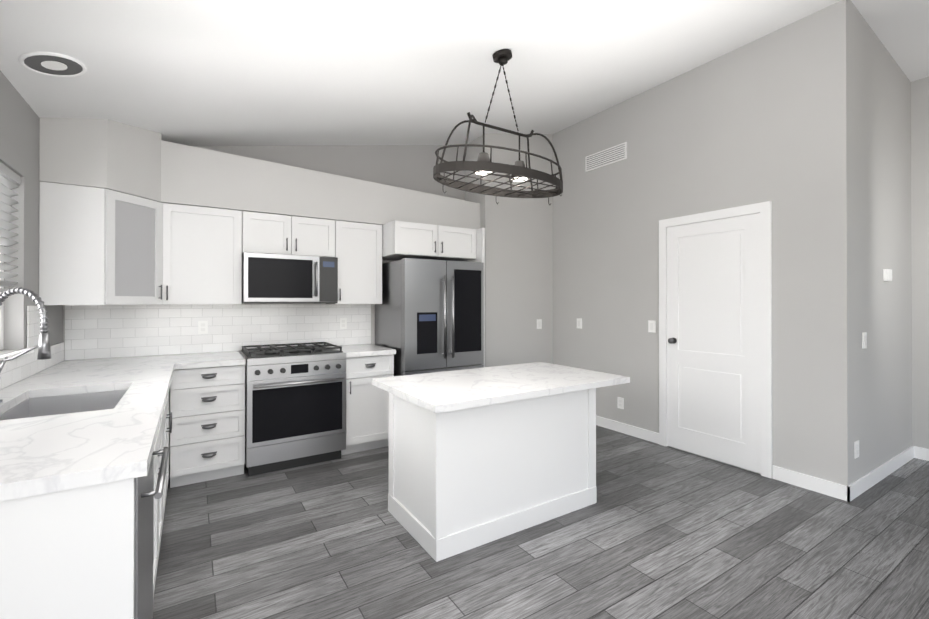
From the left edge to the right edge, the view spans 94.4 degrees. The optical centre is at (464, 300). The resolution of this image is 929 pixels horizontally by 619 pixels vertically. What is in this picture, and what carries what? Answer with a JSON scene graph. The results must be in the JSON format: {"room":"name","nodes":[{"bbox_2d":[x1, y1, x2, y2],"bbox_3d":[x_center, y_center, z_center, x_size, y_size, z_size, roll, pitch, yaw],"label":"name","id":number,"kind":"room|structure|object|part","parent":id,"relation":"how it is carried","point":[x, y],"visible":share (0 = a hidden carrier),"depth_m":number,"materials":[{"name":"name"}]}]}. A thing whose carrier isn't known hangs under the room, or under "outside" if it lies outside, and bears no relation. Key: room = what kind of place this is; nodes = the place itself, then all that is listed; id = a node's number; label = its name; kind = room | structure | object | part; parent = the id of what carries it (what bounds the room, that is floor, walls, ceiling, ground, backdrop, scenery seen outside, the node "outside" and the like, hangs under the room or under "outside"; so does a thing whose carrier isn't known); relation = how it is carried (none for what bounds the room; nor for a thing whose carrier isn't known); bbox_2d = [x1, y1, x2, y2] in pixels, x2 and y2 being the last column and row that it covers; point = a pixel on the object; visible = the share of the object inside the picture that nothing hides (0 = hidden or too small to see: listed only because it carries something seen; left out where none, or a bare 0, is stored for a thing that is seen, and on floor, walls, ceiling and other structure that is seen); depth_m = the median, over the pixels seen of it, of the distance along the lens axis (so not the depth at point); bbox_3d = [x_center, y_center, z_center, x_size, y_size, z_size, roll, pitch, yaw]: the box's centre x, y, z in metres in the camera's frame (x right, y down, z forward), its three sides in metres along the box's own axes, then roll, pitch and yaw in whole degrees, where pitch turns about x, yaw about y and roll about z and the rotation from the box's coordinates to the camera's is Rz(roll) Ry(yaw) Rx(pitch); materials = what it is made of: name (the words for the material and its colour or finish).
{"room":"kitchen","nodes":[
{"label":"kitchen","id":0,"kind":"room"},
{"bbox_2d":[0,71,62,355],"bbox_3d":[-2.140,0.078,1.753,0.120,2.550,3.590,0,0,-32],"label":"wall","id":1,"kind":"structure","parent":0,"point":[19,135],"depth_m":2.44,"materials":[{"name":"paint"}]},
{"bbox_2d":[0,236,3,349],"bbox_3d":[-2.129,-0.217,1.666,0.035,0.978,1.728,0,0,-32],"label":"window","id":2,"kind":"structure","parent":1,"relation":"in","point":[1,323],"depth_m":2.38,"materials":[{"name":"white"}]},
{"bbox_2d":[0,162,20,291],"bbox_3d":[-2.082,-0.374,1.697,0.060,0.658,1.722,0,0,-32],"label":"window blinds","id":3,"kind":"object","parent":1,"relation":"attached to","point":[10,179],"visible":0.96,"depth_m":2.33,"materials":[{"name":"grey plastic"}]},
{"bbox_2d":[0,348,33,359],"bbox_3d":[-2.031,0.286,1.726,0.033,0.023,1.810,0,0,-32],"label":"trim","id":4,"kind":"structure","parent":1,"relation":"attached to","point":[10,355],"depth_m":2.23,"materials":[{"name":"white"}]},
{"bbox_2d":[0,305,67,389],"bbox_3d":[-2.299,0.238,2.129,0.009,0.412,2.537,0,0,-32],"label":"tile backsplash","id":5,"kind":"structure","parent":1,"relation":"attached to","point":[20,368],"depth_m":2.55,"materials":[{"name":"white tile"}]},
{"bbox_2d":[63,260,392,464],"bbox_3d":[-1.044,-0.402,4.506,4.680,3.532,0.120,0,0,-32],"label":"wall","id":6,"kind":"structure","parent":0,"point":[373,320],"depth_m":4.03,"materials":[{"name":"grey paint"}]},
{"bbox_2d":[39,181,174,304],"bbox_3d":[-2.533,-0.354,3.117,0.670,0.775,0.621,0,0,-32],"label":"upper cabinet","id":7,"kind":"object","parent":6,"relation":"attached to","point":[100,246],"depth_m":2.85,"materials":[{"name":"white wood"}]},
{"bbox_2d":[171,204,242,304],"bbox_3d":[-2.158,-0.353,3.506,0.588,0.775,0.367,0,0,-32],"label":"upper cabinet","id":8,"kind":"object","parent":6,"relation":"attached to","point":[208,241],"depth_m":3.42,"materials":[{"name":"white wood"}]},
{"bbox_2d":[68,304,370,359],"bbox_3d":[-1.965,0.244,3.839,2.347,0.412,0.007,0,0,-32],"label":"tile backsplash","id":9,"kind":"structure","parent":6,"relation":"attached to","point":[102,331],"depth_m":3.67,"materials":[{"name":"white tile"}]},
{"bbox_2d":[198,321,207,333],"bbox_3d":[-2.227,0.231,3.662,0.070,0.110,0.008,0,0,-32],"label":"electrical outlet plate","id":10,"kind":"object","parent":9,"relation":"attached to","point":[202,327],"visible":1,"depth_m":3.66,"materials":[{"name":"white plastic"}]},
{"bbox_2d":[340,318,346,328],"bbox_3d":[-1.214,0.233,4.305,0.070,0.110,0.008,0,0,-32],"label":"electrical outlet plate","id":11,"kind":"object","parent":9,"relation":"attached to","point":[343,323],"visible":1,"depth_m":4.30,"materials":[{"name":"white plastic"}]},
{"bbox_2d":[243,211,338,260],"bbox_3d":[-1.598,-0.566,3.886,0.760,0.346,0.327,0,0,-32],"label":"upper cabinet","id":12,"kind":"object","parent":6,"relation":"attached to","point":[265,233],"depth_m":3.74,"materials":[{"name":"white wood"}]},
{"bbox_2d":[242,252,337,302],"bbox_3d":[-1.557,-0.179,3.821,0.754,0.410,0.478,0,0,-32],"label":"over-the-range microwave","id":13,"kind":"object","parent":12,"relation":"attached to","point":[273,278],"visible":1,"depth_m":3.65,"materials":[{"name":"silver metal"}]},
{"bbox_2d":[326,221,382,303],"bbox_3d":[-1.081,-0.350,4.213,0.456,0.775,0.327,0,0,-32],"label":"upper cabinet","id":14,"kind":"object","parent":6,"relation":"attached to","point":[360,244],"depth_m":4.09,"materials":[{"name":"white wood"}]},
{"bbox_2d":[383,220,475,260],"bbox_3d":[-0.424,-0.582,4.459,0.908,0.310,0.617,0,0,-32],"label":"upper cabinet","id":15,"kind":"object","parent":6,"relation":"attached to","point":[401,239],"depth_m":4.17,"materials":[{"name":"white wood"}]},
{"bbox_2d":[39,117,479,228],"bbox_3d":[-1.328,-1.031,3.894,3.538,0.578,0.608,0,0,-32],"label":"soffit","id":16,"kind":"structure","parent":0,"point":[124,158],"depth_m":3.43,"materials":[{"name":"paint"}]},
{"bbox_2d":[193,145,464,199],"bbox_3d":[-1.232,-1.618,4.315,2.928,1.102,0.005,0,0,-32],"label":"wall niche","id":17,"kind":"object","parent":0,"point":[410,167],"depth_m":4.50,"materials":[{"name":"grey paint"}]},
{"bbox_2d":[0,0,928,145],"bbox_3d":[2.231,-1.620,2.450,9.000,1.152,7.870,0,0,-32],"label":"ceiling","id":18,"kind":"structure","parent":0,"point":[289,72],"depth_m":2.78,"materials":[{"name":"white paint"}]},
{"bbox_2d":[18,51,86,76],"bbox_3d":[-2.067,-1.186,2.166,0.250,0.065,0.255,0,0,-32],"label":"recessed light","id":19,"kind":"object","parent":18,"relation":"in","point":[52,64],"visible":0.98,"depth_m":2.15,"materials":[{"name":"white metal"}]},
{"bbox_2d":[433,49,562,204],"bbox_3d":[0.254,-1.184,2.880,1.013,0.958,0.509,0,0,-32],"label":"pot rack","id":20,"kind":"object","parent":18,"relation":"hanging from","point":[485,165],"visible":1,"depth_m":2.81,"materials":[{"name":"grey metal"}]},
{"bbox_2d":[465,133,552,366],"bbox_3d":[0.546,-0.399,5.195,1.016,3.532,0.420,0,0,-32],"label":"wall","id":21,"kind":"structure","parent":0,"point":[518,267],"depth_m":4.99,"materials":[{"name":"grey paint"}]},
{"bbox_2d":[537,319,541,328],"bbox_3d":[0.897,0.287,5.159,0.075,0.115,0.009,0,0,-32],"label":"switch plate","id":22,"kind":"object","parent":21,"relation":"attached to","point":[539,323],"visible":1,"depth_m":5.16,"materials":[{"name":"white plastic"}]},
{"bbox_2d":[152,425,928,618],"bbox_3d":[2.231,1.406,2.437,9.000,0.100,7.870,0,0,-32],"label":"floor","id":23,"kind":"structure","parent":0,"point":[656,531],"depth_m":2.31,"materials":[{"name":"grey wood"}]},
{"bbox_2d":[0,427,159,618],"bbox_3d":[-1.376,0.918,1.296,0.678,0.868,0.715,0,0,-32],"label":"base cabinet","id":24,"kind":"object","parent":23,"relation":"on","point":[89,552],"depth_m":1.12,"materials":[{"name":"white wood"}]},
{"bbox_2d":[134,447,168,618],"bbox_3d":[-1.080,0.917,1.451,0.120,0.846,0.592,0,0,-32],"label":"dishwasher","id":25,"kind":"object","parent":24,"relation":"in","point":[144,493],"depth_m":1.36,"materials":[{"name":"silver metal"}]},
{"bbox_2d":[160,432,167,542],"bbox_3d":[-1.770,1.054,1.911,0.672,0.600,0.892,0,0,-32],"label":"base cabinet","id":26,"kind":"object","parent":23,"relation":"on","point":[163,435],"depth_m":2.31,"materials":[{"name":"white wood"}]},
{"bbox_2d":[160,392,171,480],"bbox_3d":[-2.170,0.923,2.541,0.672,0.868,0.715,0,0,-32],"label":"base cabinet","id":27,"kind":"object","parent":23,"relation":"on","point":[164,425],"depth_m":2.68,"materials":[{"name":"white wood"}]},
{"bbox_2d":[0,354,179,500],"bbox_3d":[-1.919,0.465,2.192,0.720,0.040,2.837,0,0,-32],"label":"countertop","id":28,"kind":"structure","parent":27,"relation":"on","point":[39,455],"depth_m":1.47,"materials":[{"name":"white stone"}]},
{"bbox_2d":[0,287,50,402],"bbox_3d":[-1.910,0.193,1.840,0.253,0.497,0.258,0,0,-32],"label":"pull-down faucet","id":29,"kind":"object","parent":28,"relation":"on","point":[44,348],"visible":1,"depth_m":1.81,"materials":[{"name":"silver metal"}]},
{"bbox_2d":[0,390,126,419],"bbox_3d":[-1.793,0.590,1.941,0.470,0.210,0.760,0,0,-32],"label":"undermount sink","id":30,"kind":"object","parent":28,"relation":"in","point":[54,405],"visible":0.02,"depth_m":2.20,"materials":[{"name":"silver metal"}]},
{"bbox_2d":[170,365,244,487],"bbox_3d":[-2.039,0.926,3.415,0.478,0.867,0.641,0,0,-32],"label":"base cabinet","id":31,"kind":"object","parent":23,"relation":"on","point":[207,434],"depth_m":3.17,"materials":[{"name":"white wood"}]},
{"bbox_2d":[172,351,245,368],"bbox_3d":[-2.018,0.470,3.425,0.434,0.040,0.647,0,0,-32],"label":"countertop","id":32,"kind":"structure","parent":31,"relation":"on","point":[214,359],"depth_m":3.26,"materials":[{"name":"white stone"}]},
{"bbox_2d":[239,342,345,475],"bbox_3d":[-1.484,0.881,3.701,0.754,0.960,0.727,0,0,-32],"label":"range","id":33,"kind":"object","parent":23,"relation":"on","point":[295,406],"visible":1,"depth_m":3.44,"materials":[{"name":"silver metal"}]},
{"bbox_2d":[341,354,393,454],"bbox_3d":[-0.997,0.929,4.076,0.457,0.867,0.641,0,0,-32],"label":"base cabinet","id":34,"kind":"object","parent":23,"relation":"on","point":[367,405],"depth_m":3.82,"materials":[{"name":"white wood"}]},
{"bbox_2d":[328,344,395,357],"bbox_3d":[-0.994,0.472,4.076,0.462,0.040,0.647,0,0,-32],"label":"countertop","id":35,"kind":"structure","parent":34,"relation":"on","point":[359,350],"depth_m":3.90,"materials":[{"name":"white stone"}]},
{"bbox_2d":[375,258,483,375],"bbox_3d":[-0.354,0.494,4.367,0.860,1.740,0.807,0,0,-32],"label":"refrigerator","id":36,"kind":"object","parent":23,"relation":"on","point":[429,315],"visible":0.5,"depth_m":4.05,"materials":[{"name":"silver metal"}]},
{"bbox_2d":[385,390,596,561],"bbox_3d":[0.195,0.967,2.829,1.220,0.780,0.650,0,0,-32],"label":"base cabinet","id":37,"kind":"object","parent":23,"relation":"on","point":[480,456],"depth_m":2.50,"materials":[{"name":"white wood"}]},
{"bbox_2d":[372,362,629,413],"bbox_3d":[0.261,0.558,2.979,1.550,0.039,0.910,0,0,-32],"label":"countertop","id":38,"kind":"structure","parent":37,"relation":"on","point":[436,392],"depth_m":2.77,"materials":[{"name":"white stone"}]},
{"bbox_2d":[553,0,856,485],"bbox_3d":[1.779,-0.403,4.314,0.119,3.532,3.230,0,0,-32],"label":"wall","id":39,"kind":"structure","parent":0,"point":[803,125],"depth_m":3.43,"materials":[{"name":"grey paint"}]},
{"bbox_2d":[577,318,581,328],"bbox_3d":[1.313,0.266,4.921,0.009,0.115,0.075,0,0,-32],"label":"switch plate","id":40,"kind":"object","parent":39,"relation":"attached to","point":[579,322],"visible":1,"depth_m":4.91,"materials":[{"name":"white plastic"}]},
{"bbox_2d":[585,142,626,171],"bbox_3d":[1.509,-1.530,4.614,0.014,0.170,0.540,0,0,-32],"label":"air vent","id":41,"kind":"object","parent":39,"relation":"in","point":[611,155],"visible":1,"depth_m":4.59,"materials":[{"name":"white metal"}]},
{"bbox_2d":[617,397,623,408],"bbox_3d":[1.613,1.064,4.445,0.008,0.115,0.075,0,0,-32],"label":"electrical outlet plate","id":42,"kind":"object","parent":39,"relation":"attached to","point":[620,402],"visible":1,"depth_m":4.44,"materials":[{"name":"white plastic"}]},
{"bbox_2d":[596,416,658,443],"bbox_3d":[1.465,1.315,4.675,0.013,0.100,1.429,0,0,-32],"label":"baseboard","id":43,"kind":"structure","parent":39,"relation":"attached to","point":[648,435],"depth_m":4.35,"materials":[{"name":"white wood"}]},
{"bbox_2d":[648,320,655,332],"bbox_3d":[1.806,0.253,4.144,0.009,0.115,0.075,0,0,-32],"label":"switch plate","id":44,"kind":"object","parent":39,"relation":"attached to","point":[651,325],"visible":1,"depth_m":4.14,"materials":[{"name":"white plastic"}]},
{"bbox_2d":[667,213,760,472],"bbox_3d":[2.070,0.335,3.660,0.083,2.028,0.780,0,0,-32],"label":"door","id":45,"kind":"structure","parent":39,"relation":"in","point":[713,348],"depth_m":3.63,"materials":[{"name":"white wood"}]},
{"bbox_3d":[1.893,0.370,3.926,0.070,0.055,0.056,0,0,-32],"label":"door knob","id":46,"kind":"part","parent":45,"relation":"part of","materials":[{"name":"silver metal"}]},
{"bbox_2d":[659,201,772,478],"bbox_3d":[2.096,0.302,3.677,0.020,2.118,0.930,0,0,-32],"label":"door frame","id":47,"kind":"structure","parent":39,"relation":"attached to","point":[764,209],"depth_m":3.33,"materials":[{"name":"white wood"}]},
{"bbox_2d":[773,465,844,500],"bbox_3d":[2.470,1.308,3.092,0.013,0.100,0.440,0,0,-32],"label":"baseboard","id":48,"kind":"structure","parent":39,"relation":"attached to","point":[836,490],"depth_m":3.07,"materials":[{"name":"white wood"}]},
{"bbox_2d":[857,9,911,479],"bbox_3d":[3.258,-0.406,3.411,1.409,3.532,0.120,0,0,-32],"label":"wall","id":49,"kind":"structure","parent":0,"point":[884,308],"depth_m":3.32,"materials":[{"name":"grey paint"}]},
{"bbox_2d":[854,440,858,458],"bbox_3d":[2.732,1.038,2.993,0.075,0.115,0.008,0,0,-32],"label":"electrical outlet plate","id":50,"kind":"object","parent":49,"relation":"attached to","point":[856,449],"visible":1,"depth_m":2.98,"materials":[{"name":"white plastic"}]},
{"bbox_2d":[862,332,866,348],"bbox_3d":[2.868,0.288,3.081,0.075,0.115,0.009,0,0,-32],"label":"switch plate","id":51,"kind":"object","parent":49,"relation":"attached to","point":[864,340],"visible":0.96,"depth_m":3.07,"materials":[{"name":"white plastic"}]},
{"bbox_2d":[845,446,914,501],"bbox_3d":[3.229,1.309,3.305,1.524,0.100,0.013,0,0,-32],"label":"baseboard","id":52,"kind":"structure","parent":49,"relation":"attached to","point":[855,489],"depth_m":3.20,"materials":[{"name":"white wood"}]},
{"bbox_2d":[883,269,891,280],"bbox_3d":[3.293,-0.196,3.345,0.120,0.090,0.023,0,0,-32],"label":"thermostat","id":53,"kind":"object","parent":49,"relation":"attached to","point":[887,274],"visible":1,"depth_m":3.32,"materials":[{"name":"white plastic"}]},
{"bbox_2d":[911,77,928,448],"bbox_3d":[5.013,-0.412,2.073,0.120,3.532,4.260,0,0,-32],"label":"wall","id":54,"kind":"structure","parent":0,"point":[920,234],"depth_m":3.69,"materials":[{"name":"grey paint"}]},
{"bbox_2d":[915,446,928,460],"bbox_3d":[4.989,1.304,1.979,0.013,0.100,4.139,0,0,-32],"label":"baseboard","id":55,"kind":"structure","parent":54,"relation":"attached to","point":[920,453],"depth_m":3.67,"materials":[{"name":"white wood"}]}
]}

